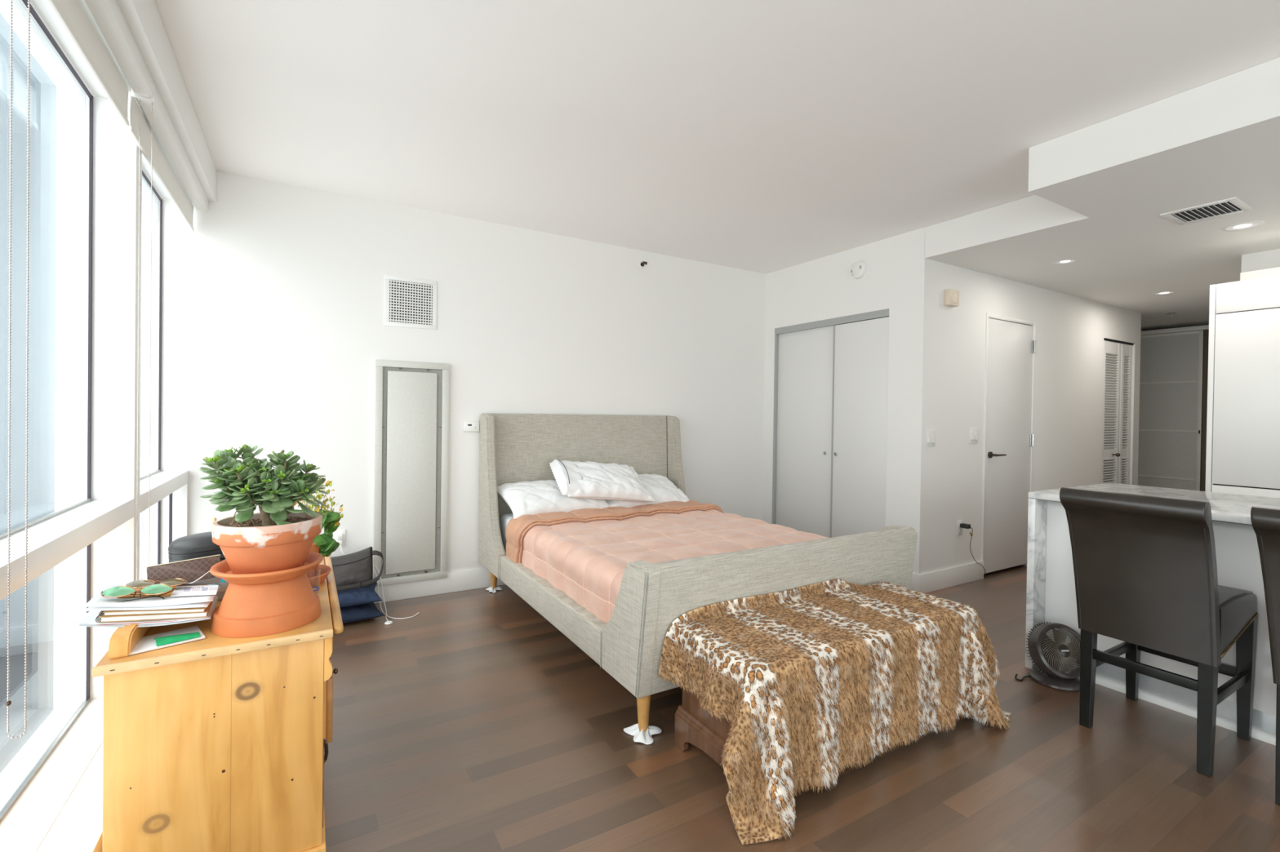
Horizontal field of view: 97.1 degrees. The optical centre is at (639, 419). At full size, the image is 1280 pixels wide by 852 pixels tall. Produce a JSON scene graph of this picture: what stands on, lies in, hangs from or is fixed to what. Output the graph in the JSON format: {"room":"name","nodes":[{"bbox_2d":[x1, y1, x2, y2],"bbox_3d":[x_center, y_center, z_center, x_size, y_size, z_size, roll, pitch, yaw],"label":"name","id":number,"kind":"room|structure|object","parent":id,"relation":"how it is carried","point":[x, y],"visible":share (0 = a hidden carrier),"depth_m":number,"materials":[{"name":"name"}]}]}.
{"room":"studio apartment","nodes":[
{"label":"studio apartment","id":0,"kind":"room"},
{"bbox_2d":[0,0,191,808],"bbox_3d":[-0.935,-0.014,0.229,0.227,2.807,6.949,1,1,-31],"label":"window frame","id":1,"kind":"structure","parent":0,"point":[115,215],"depth_m":2.15,"materials":[{"name":"white"}]},
{"bbox_2d":[0,697,103,851],"bbox_3d":[-0.865,1.189,0.290,0.272,0.162,6.949,1,1,-31],"label":"window sill","id":2,"kind":"structure","parent":1,"relation":"attached to","point":[60,809],"depth_m":1.61,"materials":[{"name":"white paint"}]},
{"bbox_2d":[0,0,133,822],"bbox_3d":[-1.547,-0.063,1.336,0.149,2.306,1.980,1,1,-31],"label":"window","id":3,"kind":"structure","parent":1,"relation":"in","point":[54,537],"depth_m":1.76,"materials":[{"name":"white"}]},
{"bbox_2d":[4,0,152,738],"bbox_3d":[-1.571,-0.328,1.614,0.084,1.969,1.082,1,1,-31],"label":"roller blind","id":4,"kind":"object","parent":3,"relation":"attached to","point":[73,15],"visible":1,"depth_m":1.66,"materials":[{"name":"white fabric"}]},
{"bbox_2d":[139,170,188,564],"bbox_3d":[-2.388,-0.087,2.749,0.149,2.306,1.129,1,1,-31],"label":"window","id":5,"kind":"structure","parent":1,"relation":"in","point":[162,483],"depth_m":3.03,"materials":[{"name":"white"}]},
{"bbox_2d":[127,80,208,580],"bbox_3d":[-2.207,-0.298,2.682,0.084,2.064,1.396,1,1,-31],"label":"roller blind","id":6,"kind":"object","parent":5,"relation":"attached to","point":[140,130],"visible":0.94,"depth_m":2.39,"materials":[{"name":"white fabric"}]},
{"bbox_2d":[116,0,217,202],"bbox_3d":[-0.766,-1.323,0.307,0.120,0.184,6.948,1,1,-31],"label":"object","id":7,"kind":"structure","parent":1,"relation":"attached to","point":[143,18],"depth_m":2.20,"materials":[{"name":"white paint"}]},
{"bbox_2d":[168,493,172,562],"bbox_3d":[-2.680,0.712,3.228,0.014,0.691,0.030,1,1,-31],"label":"trim","id":8,"kind":"structure","parent":1,"relation":"attached to","point":[171,495],"depth_m":3.21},
{"bbox_2d":[139,171,766,580],"bbox_3d":[-0.259,-0.102,4.742,6.000,2.687,0.120,1,1,-31],"label":"wall","id":9,"kind":"structure","parent":0,"point":[274,331],"depth_m":3.86,"materials":[{"name":"white paint"}]},
{"bbox_2d":[172,483,188,541],"bbox_3d":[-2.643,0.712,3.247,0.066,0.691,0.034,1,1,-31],"label":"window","id":10,"kind":"structure","parent":9,"relation":"attached to","point":[180,496],"depth_m":3.23,"materials":[{"name":"white"}]},
{"bbox_2d":[333,528,346,547],"bbox_3d":[-1.954,0.772,3.673,0.072,0.116,0.009,1,1,-31],"label":"outlet","id":11,"kind":"object","parent":9,"relation":"attached to","point":[336,532],"visible":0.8,"depth_m":3.68,"materials":[{"name":"white plastic"}]},
{"bbox_2d":[384,274,436,329],"bbox_3d":[-1.567,-0.804,3.872,0.336,0.341,0.017,1,1,-31],"label":"air vent","id":12,"kind":"object","parent":9,"relation":"in","point":[409,302],"visible":1,"depth_m":3.87,"materials":[{"name":"white metal"}]},
{"bbox_2d":[373,359,448,586],"bbox_3d":[-1.566,0.356,3.882,0.474,1.512,0.034,1,1,-31],"label":"access panel","id":13,"kind":"object","parent":9,"relation":"attached to","point":[411,398],"visible":0.86,"depth_m":3.87,"materials":[{"name":"grey metal"}]},
{"bbox_2d":[373,567,505,604],"bbox_3d":[-0.656,1.166,4.448,4.336,0.145,0.014,1,1,-31],"label":"baseboard","id":14,"kind":"structure","parent":9,"relation":"attached to","point":[474,579],"depth_m":3.99,"materials":[{"name":"white"}]},
{"bbox_2d":[462,421,479,431],"bbox_3d":[-1.220,0.047,4.087,0.112,0.072,0.027,1,1,-31],"label":"thermostat","id":15,"kind":"object","parent":9,"relation":"attached to","point":[468,426],"visible":1,"depth_m":4.07,"materials":[{"name":"white plastic"}]},
{"bbox_2d":[638,260,647,268],"bbox_3d":[0.030,-1.323,4.792,0.068,0.068,0.054,1,1,-31],"label":"sprinkler","id":16,"kind":"object","parent":9,"relation":"attached to","point":[642,264],"visible":1,"depth_m":4.80,"materials":[{"name":"white plastic"}]},
{"bbox_2d":[154,0,1279,274],"bbox_3d":[3.181,-1.462,3.379,10.500,0.150,8.200,1,1,-31],"label":"ceiling","id":17,"kind":"structure","parent":0,"point":[762,136],"depth_m":2.49,"materials":[{"name":"white paint"}]},
{"bbox_2d":[324,564,1279,851],"bbox_3d":[3.239,1.360,3.461,10.273,0.120,8.200,1,1,-31],"label":"floor","id":18,"kind":"structure","parent":0,"point":[468,722],"depth_m":2.08,"materials":[{"name":"brown wood"}]},
{"bbox_2d":[92,555,343,851],"bbox_3d":[-1.290,0.883,1.847,0.516,0.736,0.965,1,1,-31],"label":"dresser","id":19,"kind":"object","parent":18,"relation":"on","point":[214,743],"visible":0.84,"depth_m":1.44,"materials":[{"name":"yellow wood"}]},
{"bbox_2d":[77,596,218,627],"bbox_3d":[-1.326,0.521,1.549,0.266,0.046,0.272,1,1,-31],"label":"paper sheet","id":20,"kind":"object","parent":19,"relation":"on","point":[215,602],"visible":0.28,"depth_m":1.46,"materials":[{"name":"white paper"}]},
{"bbox_2d":[72,597,217,625],"bbox_3d":[-1.334,0.518,1.546,0.260,0.044,0.250,1,1,-31],"label":"paper sheet","id":21,"kind":"object","parent":20,"relation":"on","point":[86,619],"visible":0.23,"depth_m":1.44,"materials":[{"name":"white paper"}]},
{"bbox_2d":[87,595,217,625],"bbox_3d":[-1.323,0.520,1.553,0.243,0.037,0.248,1,1,-31],"label":"magazine","id":22,"kind":"object","parent":21,"relation":"on","point":[92,622],"visible":0.23,"depth_m":1.45,"materials":[{"name":"white paper"}]},
{"bbox_2d":[95,599,213,622],"bbox_3d":[-1.308,0.509,1.540,0.230,0.045,0.207,1,1,-31],"label":"spiral notebook","id":23,"kind":"object","parent":22,"relation":"on","point":[109,619],"visible":0.3,"depth_m":1.46,"materials":[{"name":"white paper"}]},
{"bbox_2d":[98,607,207,616],"bbox_3d":[-1.305,0.497,1.543,0.216,0.039,0.204,1,1,-31],"label":"spiral notebook","id":24,"kind":"object","parent":23,"relation":"on","point":[106,613],"visible":0.17,"depth_m":1.46,"materials":[{"name":"white paper"}]},
{"bbox_2d":[84,584,222,611],"bbox_3d":[-1.324,0.488,1.560,0.249,0.038,0.250,1,1,-31],"label":"magazine","id":25,"kind":"object","parent":24,"relation":"on","point":[197,605],"visible":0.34,"depth_m":1.47,"materials":[{"name":"white paper"}]},
{"bbox_2d":[83,582,218,607],"bbox_3d":[-1.331,0.479,1.561,0.266,0.040,0.250,1,1,-31],"label":"paper sheet","id":26,"kind":"object","parent":25,"relation":"on","point":[98,601],"visible":0.56,"depth_m":1.50,"materials":[{"name":"white paper"}]},
{"bbox_2d":[101,583,173,602],"bbox_3d":[-1.341,0.464,1.509,0.144,0.042,0.057,0,1,-42],"label":"sunglasses","id":27,"kind":"object","parent":26,"relation":"on","point":[160,588],"visible":1,"depth_m":1.51,"materials":[{"name":"gold metal"}]},
{"bbox_2d":[118,585,204,597],"bbox_3d":[-1.334,0.480,1.586,0.184,0.024,0.105,0,1,-34],"label":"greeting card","id":28,"kind":"object","parent":26,"relation":"on","point":[138,590],"visible":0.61,"depth_m":1.55,"materials":[{"name":"white paper"}]},
{"bbox_2d":[146,554,220,584],"bbox_3d":[-1.353,0.451,1.680,0.174,0.083,0.051,0,1,-36],"label":"box","id":29,"kind":"object","parent":26,"relation":"on","point":[190,570],"visible":0.76,"depth_m":1.67,"materials":[{"name":"brown"}]},
{"bbox_2d":[170,585,218,596],"bbox_3d":[-1.264,0.486,1.607,0.100,0.015,0.110,0,1,-34],"label":"printed card","id":30,"kind":"object","parent":24,"relation":"on","point":[182,591],"visible":1,"depth_m":1.60,"materials":[{"name":"white paper"}]},
{"bbox_2d":[125,559,226,590],"bbox_3d":[-1.311,0.449,1.618,0.243,0.071,0.057,0,1,-41],"label":"sunglasses","id":31,"kind":"object","parent":30,"relation":"on","point":[177,581],"visible":0.81,"depth_m":1.58,"materials":[{"name":"gold metal"}]},
{"bbox_2d":[128,626,204,655],"bbox_3d":[-1.228,0.562,1.460,0.110,0.018,0.150,1,1,43],"label":"envelope","id":32,"kind":"object","parent":19,"relation":"on","point":[159,641],"visible":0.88,"depth_m":1.45,"materials":[{"name":"white paper"}]},
{"bbox_2d":[215,591,226,600],"bbox_3d":[-1.421,0.551,1.895,0.216,0.028,0.311,1,1,-31],"label":"book","id":33,"kind":"object","parent":19,"relation":"on","point":[220,594],"visible":0.02,"depth_m":1.78,"materials":[{"name":"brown paper"}]},
{"bbox_2d":[192,579,229,591],"bbox_3d":[-1.418,0.518,1.888,0.200,0.038,0.300,1,1,-28],"label":"book","id":34,"kind":"object","parent":33,"relation":"on","point":[224,587],"visible":0.03,"depth_m":1.77,"materials":[{"name":"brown paper"}]},
{"bbox_2d":[185,558,225,583],"bbox_3d":[-1.421,0.475,1.877,0.196,0.046,0.295,0,1,-34],"label":"paper sheet","id":35,"kind":"object","parent":34,"relation":"on","point":[221,560],"visible":0.02,"depth_m":1.76,"materials":[{"name":"white"}]},
{"bbox_2d":[168,531,225,562],"bbox_3d":[-1.401,0.409,1.832,0.200,0.085,0.141,1,1,-31],"label":"glasses case","id":36,"kind":"object","parent":35,"relation":"on","point":[198,545],"visible":0.62,"depth_m":1.77,"materials":[{"name":"grey"}]},
{"bbox_2d":[210,573,321,638],"bbox_3d":[-1.062,0.508,1.617,0.263,0.130,0.263,1,1,-31],"label":"terracotta pot","id":37,"kind":"object","parent":19,"relation":"on","point":[244,611],"visible":0.71,"depth_m":1.53,"materials":[{"name":"orange ceramic"}]},
{"bbox_2d":[209,551,323,584],"bbox_3d":[-1.061,0.424,1.616,0.271,0.036,0.271,1,1,-31],"label":"saucer","id":38,"kind":"object","parent":37,"relation":"on","point":[221,570],"visible":0.6,"depth_m":1.53,"materials":[{"name":"ceramic"}]},
{"bbox_2d":[199,444,328,573],"bbox_3d":[-1.060,0.250,1.613,0.316,0.357,0.265,0,1,-39],"label":"jade plant","id":39,"kind":"object","parent":38,"relation":"on","point":[280,536],"visible":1,"depth_m":1.54,"materials":[{"name":"green plant"}]},
{"bbox_2d":[311,570,320,591],"bbox_3d":[-1.072,0.529,1.850,0.045,0.080,0.045,1,1,-31],"label":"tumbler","id":40,"kind":"object","parent":19,"relation":"on","point":[320,571],"visible":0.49,"depth_m":1.86,"materials":[{"name":"clear glass"}]},
{"bbox_2d":[307,564,331,586],"bbox_3d":[-1.202,0.549,1.970,0.222,0.036,0.222,1,1,-31],"label":"saucer","id":41,"kind":"object","parent":19,"relation":"on","point":[325,570],"visible":0.3,"depth_m":1.98,"materials":[{"name":"ceramic"}]},
{"bbox_2d":[293,475,343,577],"bbox_3d":[-1.177,0.372,1.966,0.224,0.362,0.178,1,0,8],"label":"potted kalanchoe","id":42,"kind":"object","parent":41,"relation":"on","point":[324,544],"visible":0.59,"depth_m":1.98,"materials":[{"name":"plant"}]},
{"bbox_2d":[306,542,319,577],"bbox_3d":[-1.201,0.488,1.970,0.178,0.130,0.178,1,1,-31],"label":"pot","id":43,"kind":"object","parent":42,"relation":"on","point":[315,547],"depth_m":1.95,"materials":[{"name":"ceramic"}]},
{"bbox_2d":[340,602,383,623],"bbox_3d":[-1.860,1.175,3.492,0.460,0.099,0.400,0,1,-33],"label":"cushion","id":44,"kind":"object","parent":18,"relation":"on","point":[369,611],"visible":0.28,"depth_m":3.41,"materials":[{"name":"blue fabric"}]},
{"bbox_2d":[337,582,382,608],"bbox_3d":[-1.859,1.076,3.491,0.460,0.101,0.400,1,1,-29],"label":"cushion","id":45,"kind":"object","parent":44,"relation":"on","point":[366,594],"visible":0.38,"depth_m":3.40,"materials":[{"name":"blue fabric"}]},
{"bbox_2d":[330,546,383,591],"bbox_3d":[-1.810,0.917,3.480,0.404,0.225,0.180,1,1,-31],"label":"bag","id":46,"kind":"object","parent":45,"relation":"on","point":[355,570],"visible":0.66,"depth_m":3.49,"materials":[{"name":"grey fabric"}]},
{"bbox_2d":[337,533,418,625],"bbox_3d":[-1.680,0.989,3.617,0.541,0.487,0.232,1,1,30],"label":"charging cable","id":47,"kind":"object","parent":18,"relation":"on","point":[339,536],"visible":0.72,"depth_m":3.64,"materials":[{"name":"white plastic"}]},
{"bbox_2d":[485,586,502,593],"bbox_3d":[-1.061,1.217,4.075,0.122,0.037,0.088,1,0,4],"label":"rag","id":48,"kind":"object","parent":18,"relation":"on","point":[492,589],"visible":0.95,"depth_m":4.08,"materials":[{"name":"white fabric"}]},
{"bbox_2d":[623,723,662,745],"bbox_3d":[0.005,1.247,2.265,0.154,0.037,0.120,1,0,12],"label":"rag","id":49,"kind":"object","parent":18,"relation":"on","point":[643,737],"visible":0.84,"depth_m":2.26,"materials":[{"name":"white fabric"}]},
{"bbox_2d":[478,413,917,732],"bbox_3d":[0.148,0.612,3.557,1.700,1.277,2.338,1,1,-31],"label":"bed","id":50,"kind":"object","parent":18,"relation":"on","point":[513,448],"visible":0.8,"depth_m":2.80,"materials":[{"name":"fabric"}]},
{"bbox_2d":[499,513,513,551],"bbox_3d":[0.126,0.823,3.553,1.450,0.263,2.045,1,1,-31],"label":"mattress","id":51,"kind":"object","parent":50,"relation":"on","point":[505,518],"visible":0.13,"depth_m":3.96,"materials":[{"name":"white fabric"}]},
{"bbox_2d":[497,480,609,519],"bbox_3d":[-0.617,0.558,4.052,0.762,0.226,0.457,0,1,-32],"label":"pillow","id":52,"kind":"object","parent":51,"relation":"on","point":[523,498],"visible":0.66,"depth_m":3.89,"materials":[{"name":"white fabric"}]},
{"bbox_2d":[549,459,655,502],"bbox_3d":[-0.284,0.448,4.186,0.727,0.301,0.416,1,1,-26],"label":"pillow","id":53,"kind":"object","parent":52,"relation":"on","point":[582,480],"visible":1,"depth_m":4.06,"materials":[{"name":"white fabric"}]},
{"bbox_2d":[604,473,689,507],"bbox_3d":[-0.012,0.560,4.424,0.783,0.240,0.470,1,1,-28],"label":"pillow","id":54,"kind":"object","parent":51,"relation":"on","point":[660,488],"visible":0.44,"depth_m":4.35,"materials":[{"name":"white fabric"}]},
{"bbox_2d":[505,500,827,622],"bbox_3d":[0.213,0.769,3.378,1.612,0.301,1.724,1,1,-31],"label":"comforter","id":55,"kind":"object","parent":51,"relation":"on","point":[584,554],"visible":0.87,"depth_m":3.23,"materials":[{"name":"pink fabric"}]},
{"bbox_2d":[674,688,971,769],"bbox_3d":[0.799,1.053,2.331,1.271,0.446,0.458,1,1,-31],"label":"storage chest","id":56,"kind":"object","parent":18,"relation":"on","point":[695,726],"visible":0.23,"depth_m":2.09,"materials":[{"name":"brown wood"}]},
{"bbox_2d":[657,578,1011,844],"bbox_3d":[0.827,1.014,2.292,1.545,0.516,0.614,1,1,-31],"label":"fur throw","id":57,"kind":"object","parent":56,"relation":"on","point":[812,682],"visible":1,"depth_m":2.09,"materials":[{"name":"fur"}]},
{"bbox_2d":[1014,622,1080,691],"bbox_3d":[2.045,1.150,2.786,0.310,0.278,0.231,1,1,-31],"label":"desk fan","id":58,"kind":"object","parent":18,"relation":"on","point":[1056,654],"visible":0.93,"depth_m":2.76,"materials":[{"name":"grey plastic"}]},
{"bbox_2d":[1041,628,1079,674],"bbox_3d":[2.067,1.127,2.755,0.214,0.214,0.016,1,-22,-1],"label":"grille","id":59,"kind":"object","parent":58,"relation":"attached to","point":[1064,651],"depth_m":2.75,"materials":[{"name":"grey plastic"}]},
{"bbox_2d":[1025,483,1279,745],"bbox_3d":[3.032,0.851,2.157,0.970,0.914,2.384,1,1,-31],"label":"kitchen island","id":60,"kind":"object","parent":18,"relation":"on","point":[1051,594],"visible":0.48,"depth_m":2.61,"materials":[{"name":"white stone"}]},
{"bbox_2d":[1027,483,1279,524],"bbox_3d":[3.038,0.409,2.153,0.970,0.030,2.384,1,1,-31],"label":"island countertop","id":61,"kind":"structure","parent":60,"relation":"on","point":[1231,508],"depth_m":2.83,"materials":[{"name":"white stone"}]},
{"bbox_2d":[1059,487,1257,777],"bbox_3d":[2.140,0.793,2.345,0.598,1.003,0.472,1,1,-31],"label":"counter stool","id":62,"kind":"object","parent":18,"relation":"on","point":[1145,566],"visible":1,"depth_m":2.20,"materials":[{"name":"black leather"}]},
{"bbox_2d":[1137,324,1208,491],"bbox_3d":[6.446,0.108,7.212,0.665,2.410,1.375,1,1,-31],"label":"sliding door","id":63,"kind":"structure","parent":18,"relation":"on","point":[1174,376],"depth_m":6.74,"materials":[{"name":"white"}]},
{"bbox_2d":[1204,275,1279,497],"bbox_3d":[4.160,0.228,3.386,0.615,2.172,0.962,1,1,-31],"label":"tall cabinet","id":64,"kind":"object","parent":18,"relation":"on","point":[1242,455],"visible":0.64,"depth_m":3.50,"materials":[{"name":"white paint"}]},
{"bbox_2d":[1240,266,1279,280],"bbox_3d":[4.335,-0.915,3.435,0.289,0.109,0.900,1,1,-31],"label":"trim","id":65,"kind":"structure","parent":64,"relation":"on","point":[1273,272],"depth_m":3.67,"materials":[{"name":"white paint"}]},
{"bbox_2d":[1250,506,1279,805],"bbox_3d":[2.428,0.801,1.861,0.598,1.003,0.472,1,1,-31],"label":"counter stool","id":66,"kind":"object","parent":18,"relation":"on","point":[1265,522],"visible":1,"depth_m":1.91,"materials":[{"name":"black leather"}]},
{"bbox_2d":[762,227,933,574],"bbox_3d":[1.686,-0.077,4.870,0.100,2.687,1.648,1,1,-31],"label":"wall","id":67,"kind":"structure","parent":0,"point":[898,277],"depth_m":4.33,"materials":[{"name":"white paint"}]},
{"bbox_2d":[775,325,833,537],"bbox_3d":[1.506,0.214,5.146,0.033,2.073,0.700,1,1,-31],"label":"door","id":68,"kind":"structure","parent":67,"relation":"in","point":[805,362],"depth_m":5.14,"materials":[{"name":"white paint"}]},
{"bbox_2d":[772,308,888,524],"bbox_3d":[1.637,0.197,4.938,0.091,2.138,1.237,1,1,-31],"label":"trim","id":69,"kind":"structure","parent":67,"relation":"attached to","point":[883,313],"depth_m":5.35,"materials":[{"name":"white paint"}]},
{"bbox_2d":[850,260,866,279],"bbox_3d":[1.776,-1.225,4.604,0.035,0.146,0.146,1,1,-31],"label":"smoke detector","id":70,"kind":"object","parent":67,"relation":"attached to","point":[859,268],"visible":1,"depth_m":4.58,"materials":[{"name":"white plastic"}]},
{"bbox_2d":[830,316,888,537],"bbox_3d":[1.787,0.227,4.620,0.032,2.063,0.534,1,1,-31],"label":"door","id":71,"kind":"structure","parent":67,"relation":"in","point":[860,348],"depth_m":4.60,"materials":[{"name":"white paint"}]},
{"bbox_2d":[910,573,918,591],"bbox_3d":[1.968,1.204,4.265,0.014,0.145,0.284,1,1,-31],"label":"baseboard","id":72,"kind":"structure","parent":67,"relation":"attached to","point":[913,586],"depth_m":4.16,"materials":[{"name":"white"}]},
{"bbox_2d":[927,260,1141,573],"bbox_3d":[3.757,0.062,5.203,3.802,2.461,0.100,1,1,-31],"label":"wall","id":73,"kind":"structure","parent":0,"point":[1070,331],"depth_m":4.68,"materials":[{"name":"white paint"}]},
{"bbox_2d":[924,430,935,446],"bbox_3d":[2.156,0.137,4.183,0.116,0.120,0.018,1,1,-31],"label":"light switch","id":74,"kind":"object","parent":73,"relation":"attached to","point":[930,441],"visible":1,"depth_m":4.18,"materials":[{"name":"white plastic"}]},
{"bbox_2d":[917,560,983,593],"bbox_3d":[2.408,1.209,4.353,0.862,0.145,0.014,1,1,-31],"label":"baseboard","id":75,"kind":"structure","parent":73,"relation":"attached to","point":[939,580],"depth_m":4.32,"materials":[{"name":"white"}]},
{"bbox_2d":[943,288,959,306],"bbox_3d":[2.356,-0.921,4.267,0.127,0.119,0.049,1,1,-31],"label":"wall speaker","id":76,"kind":"object","parent":73,"relation":"attached to","point":[951,296],"visible":1,"depth_m":4.24,"materials":[{"name":"beige plastic"}]},
{"bbox_2d":[956,520,963,535],"bbox_3d":[2.496,0.842,4.402,0.072,0.116,0.009,1,1,-31],"label":"outlet","id":77,"kind":"object","parent":73,"relation":"attached to","point":[959,531],"visible":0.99,"depth_m":4.39,"materials":[{"name":"white plastic"}]},
{"bbox_2d":[960,523,986,577],"bbox_3d":[2.655,1.039,4.450,0.359,0.466,0.075,1,1,-31],"label":"power adapter","id":78,"kind":"object","parent":73,"relation":"attached to","point":[965,526],"visible":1,"depth_m":4.37,"materials":[{"name":"black plastic"}]},
{"bbox_2d":[968,428,977,443],"bbox_3d":[2.651,0.126,4.478,0.116,0.120,0.018,1,1,-31],"label":"light switch","id":79,"kind":"object","parent":73,"relation":"attached to","point":[973,433],"visible":1,"depth_m":4.47,"materials":[{"name":"white plastic"}]},
{"bbox_2d":[981,312,1035,573],"bbox_3d":[3.117,0.213,4.764,0.796,2.150,0.124,1,1,-31],"label":"door","id":80,"kind":"structure","parent":73,"relation":"in","point":[1010,342],"depth_m":4.76,"materials":[{"name":"white paint"}]},
{"bbox_2d":[1103,461,1122,483],"bbox_3d":[3.991,0.229,5.405,2.950,2.130,0.020,1,1,-31],"label":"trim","id":81,"kind":"structure","parent":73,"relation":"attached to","point":[1104,461],"depth_m":5.97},
{"bbox_2d":[1101,340,1136,484],"bbox_3d":[4.977,0.244,5.873,0.753,2.120,0.102,1,1,-31],"label":"door","id":82,"kind":"structure","parent":73,"relation":"in","point":[1119,359],"depth_m":5.89,"materials":[{"name":"white wood"}]},
{"bbox_2d":[1103,337,1133,345],"bbox_3d":[4.970,-0.813,5.883,0.773,0.016,0.046,1,1,-31],"label":"trim","id":83,"kind":"structure","parent":73,"relation":"attached to","point":[1104,339],"depth_m":5.86,"materials":[{"name":"black metal"}]},
{"bbox_2d":[924,57,1279,331],"bbox_3d":[4.894,-1.258,4.401,6.508,0.225,8.200,1,1,-31],"label":"ceiling","id":84,"kind":"structure","parent":0,"point":[1101,190],"depth_m":3.21,"materials":[{"name":"white paint"}]},
{"bbox_2d":[1052,258,1078,264],"bbox_3d":[3.133,-1.166,4.161,0.152,0.004,0.152,1,1,-31],"label":"recessed light","id":85,"kind":"object","parent":84,"relation":"in","point":[1066,260],"visible":1,"depth_m":4.16,"materials":[{"name":"white"}]},
{"bbox_2d":[1151,290,1177,295],"bbox_3d":[4.761,-1.152,5.129,0.176,0.004,0.176,1,1,-31],"label":"recessed light","id":86,"kind":"object","parent":84,"relation":"in","point":[1160,293],"visible":1,"depth_m":5.13,"materials":[{"name":"white"}]},
{"bbox_2d":[1165,312,1176,318],"bbox_3d":[5.723,-1.122,6.084,0.084,0.051,0.084,1,1,-31],"label":"sprinkler","id":87,"kind":"object","parent":84,"relation":"attached to","point":[1171,313],"visible":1,"depth_m":6.07,"materials":[{"name":"silver metal"}]},
{"bbox_2d":[1160,196,1253,225],"bbox_3d":[3.146,-1.154,3.139,0.310,0.011,0.303,1,1,-31],"label":"ceiling vent","id":88,"kind":"object","parent":84,"relation":"in","point":[1232,206],"visible":1,"depth_m":3.13,"materials":[{"name":"white metal"}]},
{"bbox_2d":[1220,220,1266,231],"bbox_3d":[3.589,-1.153,3.365,0.186,0.004,0.186,1,1,-31],"label":"recessed light","id":89,"kind":"object","parent":84,"relation":"in","point":[1249,224],"visible":1,"depth_m":3.36,"materials":[{"name":"white"}]},
{"bbox_2d":[1240,248,1279,272],"bbox_3d":[6.933,0.123,3.228,3.980,2.461,4.060,1,1,-31],"label":"wall","id":90,"kind":"structure","parent":0,"point":[1268,259],"depth_m":3.87,"materials":[{"name":"white paint"}]},
{"label":"outside","id":91,"kind":"structure","parent":0,"visible":0},
{"bbox_2d":[0,13,56,773],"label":"window","id":92,"kind":"structure","parent":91,"point":[42,122],"depth_m":9.15,"materials":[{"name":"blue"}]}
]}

